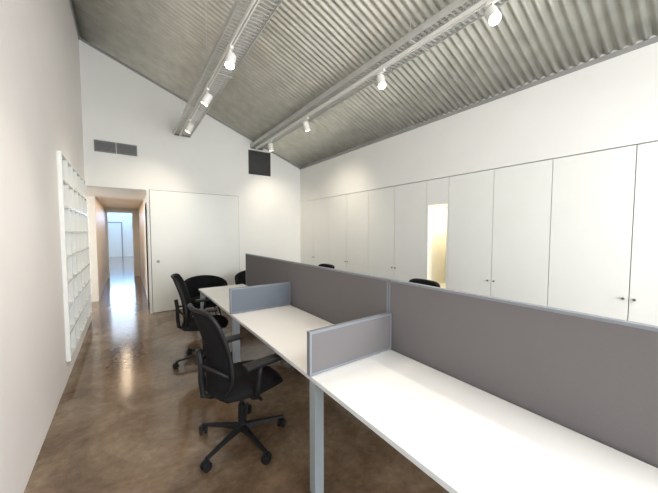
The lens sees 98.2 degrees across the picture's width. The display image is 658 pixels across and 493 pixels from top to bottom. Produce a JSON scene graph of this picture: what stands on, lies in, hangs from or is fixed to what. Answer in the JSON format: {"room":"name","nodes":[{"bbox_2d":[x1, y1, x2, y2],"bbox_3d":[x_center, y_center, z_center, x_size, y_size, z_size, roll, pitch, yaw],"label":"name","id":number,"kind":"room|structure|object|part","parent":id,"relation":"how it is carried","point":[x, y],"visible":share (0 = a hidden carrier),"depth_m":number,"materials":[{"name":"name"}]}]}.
{"room":"open-plan office","nodes":[
{"label":"open-plan office","id":0,"kind":"room"},
{"bbox_2d":[0,0,91,492],"bbox_3d":[-1.550,-0.895,0.860,0.400,4.780,9.570,-2,4,-35],"label":"wall","id":1,"kind":"structure","parent":0,"point":[41,106],"depth_m":2.01,"materials":[{"name":"white paint"}]},
{"bbox_2d":[56,150,91,361],"bbox_3d":[-3.465,0.076,3.680,0.385,2.145,2.190,-2,4,-35],"label":"cube shelf","id":2,"kind":"object","parent":1,"relation":"attached to","point":[72,190],"visible":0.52,"depth_m":3.45,"materials":[{"name":"white paint"}]},
{"bbox_3d":[-2.833,0.120,2.801,0.375,2.145,0.024,-2,4,-35],"label":"upright panel","id":3,"kind":"part","parent":2,"relation":"part of","materials":[{"name":"white laminate"}]},
{"bbox_3d":[-3.043,0.105,3.095,0.375,2.145,0.024,-2,4,-35],"label":"upright panel","id":4,"kind":"part","parent":2,"relation":"part of","materials":[{"name":"white laminate"}]},
{"bbox_3d":[-3.252,0.091,3.389,0.375,2.145,0.024,-2,4,-35],"label":"upright panel","id":5,"kind":"part","parent":2,"relation":"part of","materials":[{"name":"white laminate"}]},
{"bbox_3d":[-3.461,0.076,3.683,0.375,2.145,0.024,-2,4,-35],"label":"upright panel","id":6,"kind":"part","parent":2,"relation":"part of","materials":[{"name":"white laminate"}]},
{"bbox_3d":[-3.670,0.061,3.977,0.375,2.145,0.024,-2,4,-35],"label":"upright panel","id":7,"kind":"part","parent":2,"relation":"part of","materials":[{"name":"white laminate"}]},
{"bbox_3d":[-3.879,0.046,4.271,0.375,2.145,0.024,-2,4,-35],"label":"upright panel","id":8,"kind":"part","parent":2,"relation":"part of","materials":[{"name":"white laminate"}]},
{"bbox_3d":[-4.088,0.031,4.565,0.375,2.145,0.024,-2,4,-35],"label":"upright panel","id":9,"kind":"part","parent":2,"relation":"part of","materials":[{"name":"white laminate"}]},
{"bbox_2d":[69,0,79,39],"bbox_3d":[-1.381,-3.197,0.869,0.019,0.038,9.279,-2,4,-35],"label":"trim","id":10,"kind":"structure","parent":1,"relation":"attached to","point":[70,1],"depth_m":4.19,"materials":[{"name":"grey metal"}]},
{"bbox_2d":[88,196,107,301],"bbox_3d":[-6.311,-0.019,7.854,0.120,2.320,3.900,-2,4,-35],"label":"wall","id":11,"kind":"structure","parent":0,"point":[96,210],"depth_m":6.44,"materials":[{"name":"paint"}]},
{"bbox_2d":[86,186,145,209],"bbox_3d":[-6.261,-1.170,6.860,4.200,0.080,5.680,-2,4,-35],"label":"ceiling","id":12,"kind":"structure","parent":0,"point":[111,198],"depth_m":6.27,"materials":[{"name":"paint"}]},
{"bbox_2d":[107,212,132,256],"bbox_3d":[-9.883,-0.566,13.895,6.200,2.800,10.080,-2,4,-35],"label":"wall","id":13,"kind":"structure","parent":0,"point":[125,218],"depth_m":17.91,"materials":[{"name":"white paint"}]},
{"bbox_2d":[108,223,121,256],"bbox_3d":[-13.341,-0.398,17.480,1.000,2.100,0.030,-2,4,-35],"label":"door","id":14,"kind":"structure","parent":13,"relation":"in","point":[114,229],"depth_m":17.57,"materials":[{"name":"white laminate"}]},
{"bbox_2d":[108,222,122,256],"bbox_3d":[-13.338,-0.428,17.475,1.120,2.160,0.040,-2,4,-35],"label":"trim","id":15,"kind":"structure","parent":13,"relation":"attached to","point":[108,222],"depth_m":17.74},
{"bbox_2d":[105,208,139,275],"bbox_3d":[-7.059,-0.117,9.785,1.140,2.320,0.120,-2,4,-35],"label":"wall","id":16,"kind":"structure","parent":0,"point":[136,224],"depth_m":9.95,"materials":[{"name":"white paint"}]},
{"bbox_2d":[105,210,135,277],"bbox_3d":[-7.069,-0.077,9.688,0.770,2.250,0.030,-2,4,-35],"label":"trim","id":17,"kind":"structure","parent":16,"relation":"attached to","point":[106,211],"depth_m":9.59,"materials":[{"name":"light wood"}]},
{"bbox_2d":[138,196,149,301],"bbox_3d":[-4.801,-0.021,7.896,0.590,2.320,5.580,-2,4,-35],"label":"wall","id":18,"kind":"structure","parent":0,"point":[141,211],"depth_m":7.44,"materials":[{"name":"paint"}]},
{"bbox_2d":[145,202,148,302],"bbox_3d":[-3.744,0.171,5.894,0.015,2.140,0.720,-2,4,-35],"label":"trim","id":19,"kind":"structure","parent":18,"relation":"attached to","point":[146,202],"depth_m":6.15,"materials":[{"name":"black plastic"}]},
{"bbox_2d":[79,37,300,312],"bbox_3d":[-4.041,-1.140,5.973,6.790,4.750,1.900,-2,4,-35],"label":"wall","id":20,"kind":"structure","parent":0,"point":[119,105],"depth_m":5.49,"materials":[{"name":"white paint"}]},
{"bbox_2d":[94,139,115,153],"bbox_3d":[-3.849,-1.716,4.900,0.295,0.190,0.019,-2,4,-35],"label":"air vent","id":21,"kind":"object","parent":20,"relation":"in","point":[99,145],"visible":1,"depth_m":4.90,"materials":[{"name":"metal"}]},
{"bbox_2d":[116,143,136,155],"bbox_3d":[-3.599,-1.725,5.078,0.300,0.190,0.019,-2,4,-35],"label":"air vent","id":22,"kind":"object","parent":20,"relation":"in","point":[124,149],"visible":1,"depth_m":5.07,"materials":[{"name":"metal"}]},
{"bbox_2d":[80,38,299,168],"bbox_3d":[-2.400,-2.674,5.882,4.130,1.617,0.019,-2,4,-35],"label":"trim","id":23,"kind":"structure","parent":20,"relation":"attached to","point":[81,39],"depth_m":5.37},
{"bbox_2d":[149,190,239,312],"bbox_3d":[-2.661,0.078,5.827,1.650,2.308,0.023,-2,4,-35],"label":"door","id":24,"kind":"structure","parent":20,"relation":"in","point":[193,234],"depth_m":5.71,"materials":[{"name":"white laminate"}]},
{"bbox_2d":[149,190,239,312],"bbox_3d":[-2.669,0.080,5.839,1.666,2.328,0.005,-2,4,-35],"label":"trim","id":25,"kind":"structure","parent":20,"relation":"attached to","point":[157,190],"depth_m":5.40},
{"bbox_2d":[248,150,270,175],"bbox_3d":[-1.581,-1.898,6.504,0.520,0.530,0.019,-2,4,-35],"label":"air vent","id":26,"kind":"object","parent":20,"relation":"in","point":[259,163],"visible":1,"depth_m":6.50,"materials":[{"name":"black metal"}]},
{"bbox_2d":[24,256,448,492],"bbox_3d":[-5.642,1.172,8.268,8.300,0.100,26.100,-2,4,-35],"label":"floor","id":27,"kind":"structure","parent":0,"point":[125,420],"depth_m":2.19,"materials":[{"name":"concrete"}]},
{"bbox_2d":[171,273,232,372],"bbox_3d":[-1.489,0.842,3.385,0.667,1.052,0.674,-1,3,-21],"label":"office chair","id":28,"kind":"object","parent":27,"relation":"on","point":[189,323],"visible":0.56,"depth_m":3.29,"materials":[{"name":"black plastic"}]},
{"bbox_3d":[-1.719,0.631,3.304,0.188,0.621,0.479,-1,3,-21],"label":"frame","id":29,"kind":"part","parent":28,"relation":"part of","materials":[{"name":"black plastic"}]},
{"bbox_3d":[-1.718,0.631,3.304,0.170,0.596,0.454,-1,3,-21],"label":"backrest","id":30,"kind":"part","parent":28,"relation":"part of","materials":[{"name":"black fabric"}]},
{"bbox_3d":[-1.476,0.906,3.413,0.510,0.060,0.510,-1,3,-21],"label":"seat","id":31,"kind":"part","parent":28,"relation":"part of","materials":[{"name":"black fabric"}]},
{"bbox_2d":[185,275,227,316],"bbox_3d":[-2.080,0.908,4.809,0.696,0.784,0.602,-2,4,-35],"label":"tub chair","id":32,"kind":"object","parent":27,"relation":"on","point":[195,283],"visible":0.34,"depth_m":4.93,"materials":[{"name":"black fabric"}]},
{"bbox_3d":[-2.061,0.913,4.783,0.538,0.110,0.538,-2,4,-35],"label":"seat","id":33,"kind":"part","parent":32,"relation":"part of","materials":[{"name":"black fabric"}]},
{"bbox_2d":[188,303,285,472],"bbox_3d":[-0.641,0.908,2.085,0.667,1.052,0.674,-3,4,-43],"label":"office chair","id":34,"kind":"object","parent":27,"relation":"on","point":[225,381],"visible":1,"depth_m":1.90,"materials":[{"name":"black plastic"}]},
{"bbox_3d":[-0.828,0.701,1.923,0.170,0.596,0.454,-3,4,-43],"label":"backrest","id":35,"kind":"part","parent":34,"relation":"part of","materials":[{"name":"black fabric"}]},
{"bbox_3d":[-0.828,0.701,1.923,0.188,0.621,0.479,-3,4,-43],"label":"frame","id":36,"kind":"part","parent":34,"relation":"part of","materials":[{"name":"black plastic"}]},
{"bbox_3d":[-0.639,0.972,2.116,0.510,0.060,0.510,-3,4,-43],"label":"seat","id":37,"kind":"part","parent":34,"relation":"part of","materials":[{"name":"black fabric"}]},
{"bbox_3d":[-0.535,0.911,1.974,0.064,0.256,0.243,-3,4,-43],"label":"armrest","id":38,"kind":"part","parent":34,"relation":"part of","materials":[{"name":"black plastic"}]},
{"bbox_2d":[235,270,245,284],"bbox_3d":[-1.467,0.870,5.548,0.696,0.784,0.602,-1,3,-20],"label":"tub chair","id":39,"kind":"object","parent":27,"relation":"on","point":[240,278],"visible":0.11,"depth_m":5.59,"materials":[{"name":"black plastic"}]},
{"bbox_2d":[300,200,313,264],"bbox_3d":[-0.347,0.034,7.112,0.518,2.290,0.617,-2,4,-35],"label":"tall cabinet","id":40,"kind":"object","parent":27,"relation":"on","point":[307,207],"visible":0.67,"depth_m":6.93,"materials":[{"name":"white laminate"}]},
{"bbox_2d":[314,197,328,265],"bbox_3d":[0.012,0.060,6.608,0.518,2.290,0.619,-2,4,-35],"label":"tall cabinet","id":41,"kind":"object","parent":27,"relation":"on","point":[321,206],"visible":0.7,"depth_m":6.43,"materials":[{"name":"white laminate"}]},
{"bbox_2d":[318,264,334,268],"bbox_3d":[-0.266,0.802,4.174,0.667,1.052,0.674,-2,4,-38],"label":"office chair","id":42,"kind":"object","parent":27,"relation":"on","point":[321,265],"visible":0.03,"depth_m":4.34,"materials":[{"name":"black plastic"}]},
{"bbox_2d":[329,194,346,270],"bbox_3d":[0.371,0.085,6.103,0.518,2.290,0.619,-2,4,-35],"label":"tall cabinet","id":43,"kind":"object","parent":27,"relation":"on","point":[337,204],"visible":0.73,"depth_m":5.92,"materials":[{"name":"white laminate"}]},
{"bbox_2d":[347,191,368,274],"bbox_3d":[0.730,0.111,5.599,0.518,2.290,0.619,-2,4,-35],"label":"tall cabinet","id":44,"kind":"object","parent":27,"relation":"on","point":[357,203],"visible":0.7,"depth_m":5.42,"materials":[{"name":"white laminate"}]},
{"bbox_2d":[368,186,394,278],"bbox_3d":[1.089,0.137,5.094,0.518,2.290,0.619,-2,4,-35],"label":"tall cabinet","id":45,"kind":"object","parent":27,"relation":"on","point":[381,211],"visible":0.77,"depth_m":4.91,"materials":[{"name":"white laminate"}]},
{"bbox_2d":[394,181,426,281],"bbox_3d":[1.446,0.162,4.593,0.518,2.290,0.609,-2,4,-35],"label":"tall cabinet","id":46,"kind":"object","parent":27,"relation":"on","point":[410,199],"visible":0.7,"depth_m":4.42,"materials":[{"name":"white laminate"}]},
{"bbox_2d":[408,278,439,286],"bbox_3d":[0.721,0.872,2.791,0.667,1.052,0.674,-2,3,-31],"label":"office chair","id":47,"kind":"object","parent":27,"relation":"on","point":[415,280],"visible":0.02,"depth_m":2.93,"materials":[{"name":"black plastic"}]},
{"bbox_3d":[0.935,0.652,2.889,0.170,0.596,0.454,-2,3,-31],"label":"backrest","id":48,"kind":"part","parent":47,"relation":"part of","materials":[{"name":"black fabric"}]},
{"bbox_2d":[199,284,657,492],"bbox_3d":[-0.008,1.042,2.639,1.340,0.730,4.536,-2,4,-35],"label":"desk","id":49,"kind":"object","parent":27,"relation":"on","point":[467,438],"visible":0.47,"depth_m":1.21,"materials":[{"name":"white plastic"}]},
{"bbox_3d":[-1.797,0.982,4.078,0.060,0.704,0.060,-2,4,-35],"label":"leg","id":50,"kind":"part","parent":49,"relation":"part of","materials":[{"name":"silver metal"}]},
{"bbox_3d":[-0.928,1.044,2.856,0.060,0.704,0.060,-2,4,-35],"label":"leg","id":51,"kind":"part","parent":49,"relation":"part of","materials":[{"name":"silver metal"}]},
{"bbox_2d":[229,282,290,313],"bbox_3d":[-0.704,0.531,2.990,0.660,0.254,0.032,-2,4,-35],"label":"divider","id":52,"kind":"object","parent":49,"relation":"on","point":[249,298],"visible":1,"depth_m":2.96,"materials":[{"name":"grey fabric"}]},
{"bbox_2d":[245,253,388,324],"bbox_3d":[-0.420,0.420,3.189,0.032,0.506,2.916,-2,4,-35],"label":"screen","id":53,"kind":"object","parent":49,"relation":"attached to","point":[335,296],"visible":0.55,"depth_m":2.62,"materials":[{"name":"grey fabric"}]},
{"bbox_3d":[-0.071,1.106,1.652,0.060,0.704,0.060,-2,4,-35],"label":"leg","id":54,"kind":"part","parent":49,"relation":"part of","materials":[{"name":"silver metal"}]},
{"bbox_2d":[307,312,391,376],"bbox_3d":[0.153,0.592,1.785,0.660,0.254,0.032,-2,4,-35],"label":"divider","id":55,"kind":"object","parent":49,"relation":"on","point":[330,347],"visible":1,"depth_m":1.74,"materials":[{"name":"grey fabric"}]},
{"bbox_2d":[388,279,657,467],"bbox_3d":[0.866,0.511,1.382,0.032,0.506,1.516,-2,4,-35],"label":"screen","id":56,"kind":"object","parent":49,"relation":"attached to","point":[595,377],"visible":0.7,"depth_m":1.25,"materials":[{"name":"grey fabric"}]},
{"bbox_3d":[0.866,0.511,1.382,0.032,0.506,1.516,-2,4,-35],"label":"panel frame","id":57,"kind":"part","parent":56,"relation":"part of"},
{"bbox_2d":[425,177,448,288],"bbox_3d":[1.731,0.182,4.208,0.500,2.290,0.348,-2,4,-35],"label":"doorway","id":58,"kind":"object","parent":27,"relation":"on","point":[437,219],"visible":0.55,"depth_m":4.25,"materials":[{"name":"beige paint"}]},
{"bbox_2d":[447,169,493,295],"bbox_3d":[1.993,0.201,3.824,0.518,2.290,0.579,-2,4,-35],"label":"tall cabinet","id":59,"kind":"object","parent":27,"relation":"on","point":[471,195],"visible":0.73,"depth_m":3.64,"materials":[{"name":"white laminate"}]},
{"bbox_2d":[491,159,552,305],"bbox_3d":[2.327,0.225,3.354,0.518,2.290,0.573,-2,4,-35],"label":"tall cabinet","id":60,"kind":"object","parent":27,"relation":"on","point":[522,203],"visible":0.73,"depth_m":3.17,"materials":[{"name":"white laminate"}]},
{"bbox_2d":[548,145,637,320],"bbox_3d":[2.665,0.249,2.880,0.518,2.290,0.590,-2,4,-35],"label":"tall cabinet","id":61,"kind":"object","parent":27,"relation":"on","point":[592,208],"visible":0.72,"depth_m":2.69,"materials":[{"name":"white laminate"}]},
{"bbox_2d":[628,141,657,325],"bbox_3d":[3.008,0.274,2.397,0.518,2.290,0.594,-2,4,-35],"label":"tall cabinet","id":62,"kind":"object","parent":27,"relation":"on","point":[643,296],"visible":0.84,"depth_m":2.42,"materials":[{"name":"white laminate"}]},
{"bbox_2d":[71,0,657,167],"bbox_3d":[0.289,-2.511,2.102,4.171,1.626,9.301,-2,4,-35],"label":"ceiling","id":63,"kind":"structure","parent":0,"point":[306,47],"depth_m":3.53,"materials":[{"name":"metal"}]},
{"bbox_2d":[174,0,282,137],"bbox_3d":[-0.187,-2.360,1.785,0.300,0.792,9.278,-2,4,-35],"label":"cable tray","id":64,"kind":"object","parent":63,"relation":"hanging from","point":[272,7],"visible":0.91,"depth_m":3.04,"materials":[{"name":"metal"}]},
{"bbox_3d":[-0.292,-2.003,1.711,0.009,0.063,9.250,-2,4,-35],"label":"rail","id":65,"kind":"part","parent":64,"relation":"part of","materials":[{"name":"metal"}]},
{"bbox_2d":[179,0,259,135],"bbox_3d":[-0.219,-1.942,1.766,0.036,0.036,9.050,-2,4,-35],"label":"track rail","id":66,"kind":"object","parent":64,"relation":"attached to","point":[254,3],"visible":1,"depth_m":2.94,"materials":[{"name":"white metal"}]},
{"bbox_2d":[185,119,193,132],"bbox_3d":[-2.284,-1.967,4.668,0.150,0.208,0.094,1,3,19],"label":"track spotlight","id":67,"kind":"object","parent":66,"relation":"attached to","point":[190,126],"visible":1,"depth_m":4.64,"materials":[{"name":"white metal"}]},
{"bbox_2d":[201,88,212,105],"bbox_3d":[-1.571,-1.915,3.665,0.147,0.208,0.096,0,3,3],"label":"track spotlight","id":68,"kind":"object","parent":66,"relation":"attached to","point":[207,98],"visible":1,"depth_m":3.63,"materials":[{"name":"white metal"}]},
{"bbox_2d":[225,45,235,69],"bbox_3d":[-0.981,-1.873,2.839,0.095,0.208,0.138,0,3,3],"label":"track spotlight","id":69,"kind":"object","parent":66,"relation":"attached to","point":[230,60],"visible":1,"depth_m":2.81,"materials":[{"name":"white metal"}]},
{"bbox_2d":[250,0,509,149],"bbox_3d":[1.044,-2.115,2.673,0.300,0.214,9.278,-2,4,-35],"label":"cable tray","id":70,"kind":"object","parent":63,"relation":"hanging from","point":[455,4],"visible":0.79,"depth_m":3.13,"materials":[{"name":"metal"}]},
{"bbox_2d":[256,0,488,148],"bbox_3d":[1.012,-1.987,2.639,0.036,0.036,9.050,-2,4,-35],"label":"track rail","id":71,"kind":"object","parent":70,"relation":"attached to","point":[482,3],"visible":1,"depth_m":3.01,"materials":[{"name":"white metal"}]},
{"bbox_2d":[268,140,273,150],"bbox_3d":[-1.164,-2.019,5.707,0.094,0.208,0.145,0,3,-2],"label":"track spotlight","id":72,"kind":"object","parent":71,"relation":"attached to","point":[270,145],"visible":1,"depth_m":5.67,"materials":[{"name":"white metal"}]},
{"bbox_2d":[303,117,309,130],"bbox_3d":[-0.362,-1.962,4.584,0.100,0.208,0.150,1,3,24],"label":"track spotlight","id":73,"kind":"object","parent":71,"relation":"attached to","point":[305,122],"visible":1,"depth_m":4.55,"materials":[{"name":"white metal"}]},
{"bbox_2d":[376,68,385,88],"bbox_3d":[0.592,-1.893,3.232,0.096,0.208,0.138,-1,3,-12],"label":"track spotlight","id":74,"kind":"object","parent":71,"relation":"attached to","point":[381,83],"visible":1,"depth_m":3.20,"materials":[{"name":"white metal"}]},
{"bbox_2d":[484,0,501,25],"bbox_3d":[1.292,-1.844,2.245,0.095,0.208,0.151,0,3,7],"label":"track spotlight","id":75,"kind":"object","parent":71,"relation":"attached to","point":[493,16],"visible":1,"depth_m":2.22,"materials":[{"name":"white metal"}]},
{"bbox_2d":[300,35,657,201],"bbox_3d":[2.228,-0.242,3.581,0.610,3.200,9.570,-2,4,-35],"label":"wall","id":76,"kind":"structure","parent":0,"point":[612,103],"depth_m":3.14,"materials":[{"name":"white paint"}]},
{"bbox_2d":[300,36,657,169],"bbox_3d":[1.968,-1.744,3.326,0.019,0.040,9.279,-2,4,-35],"label":"trim","id":77,"kind":"structure","parent":76,"relation":"attached to","point":[654,39],"depth_m":3.12,"materials":[{"name":"grey metal"}]}
]}

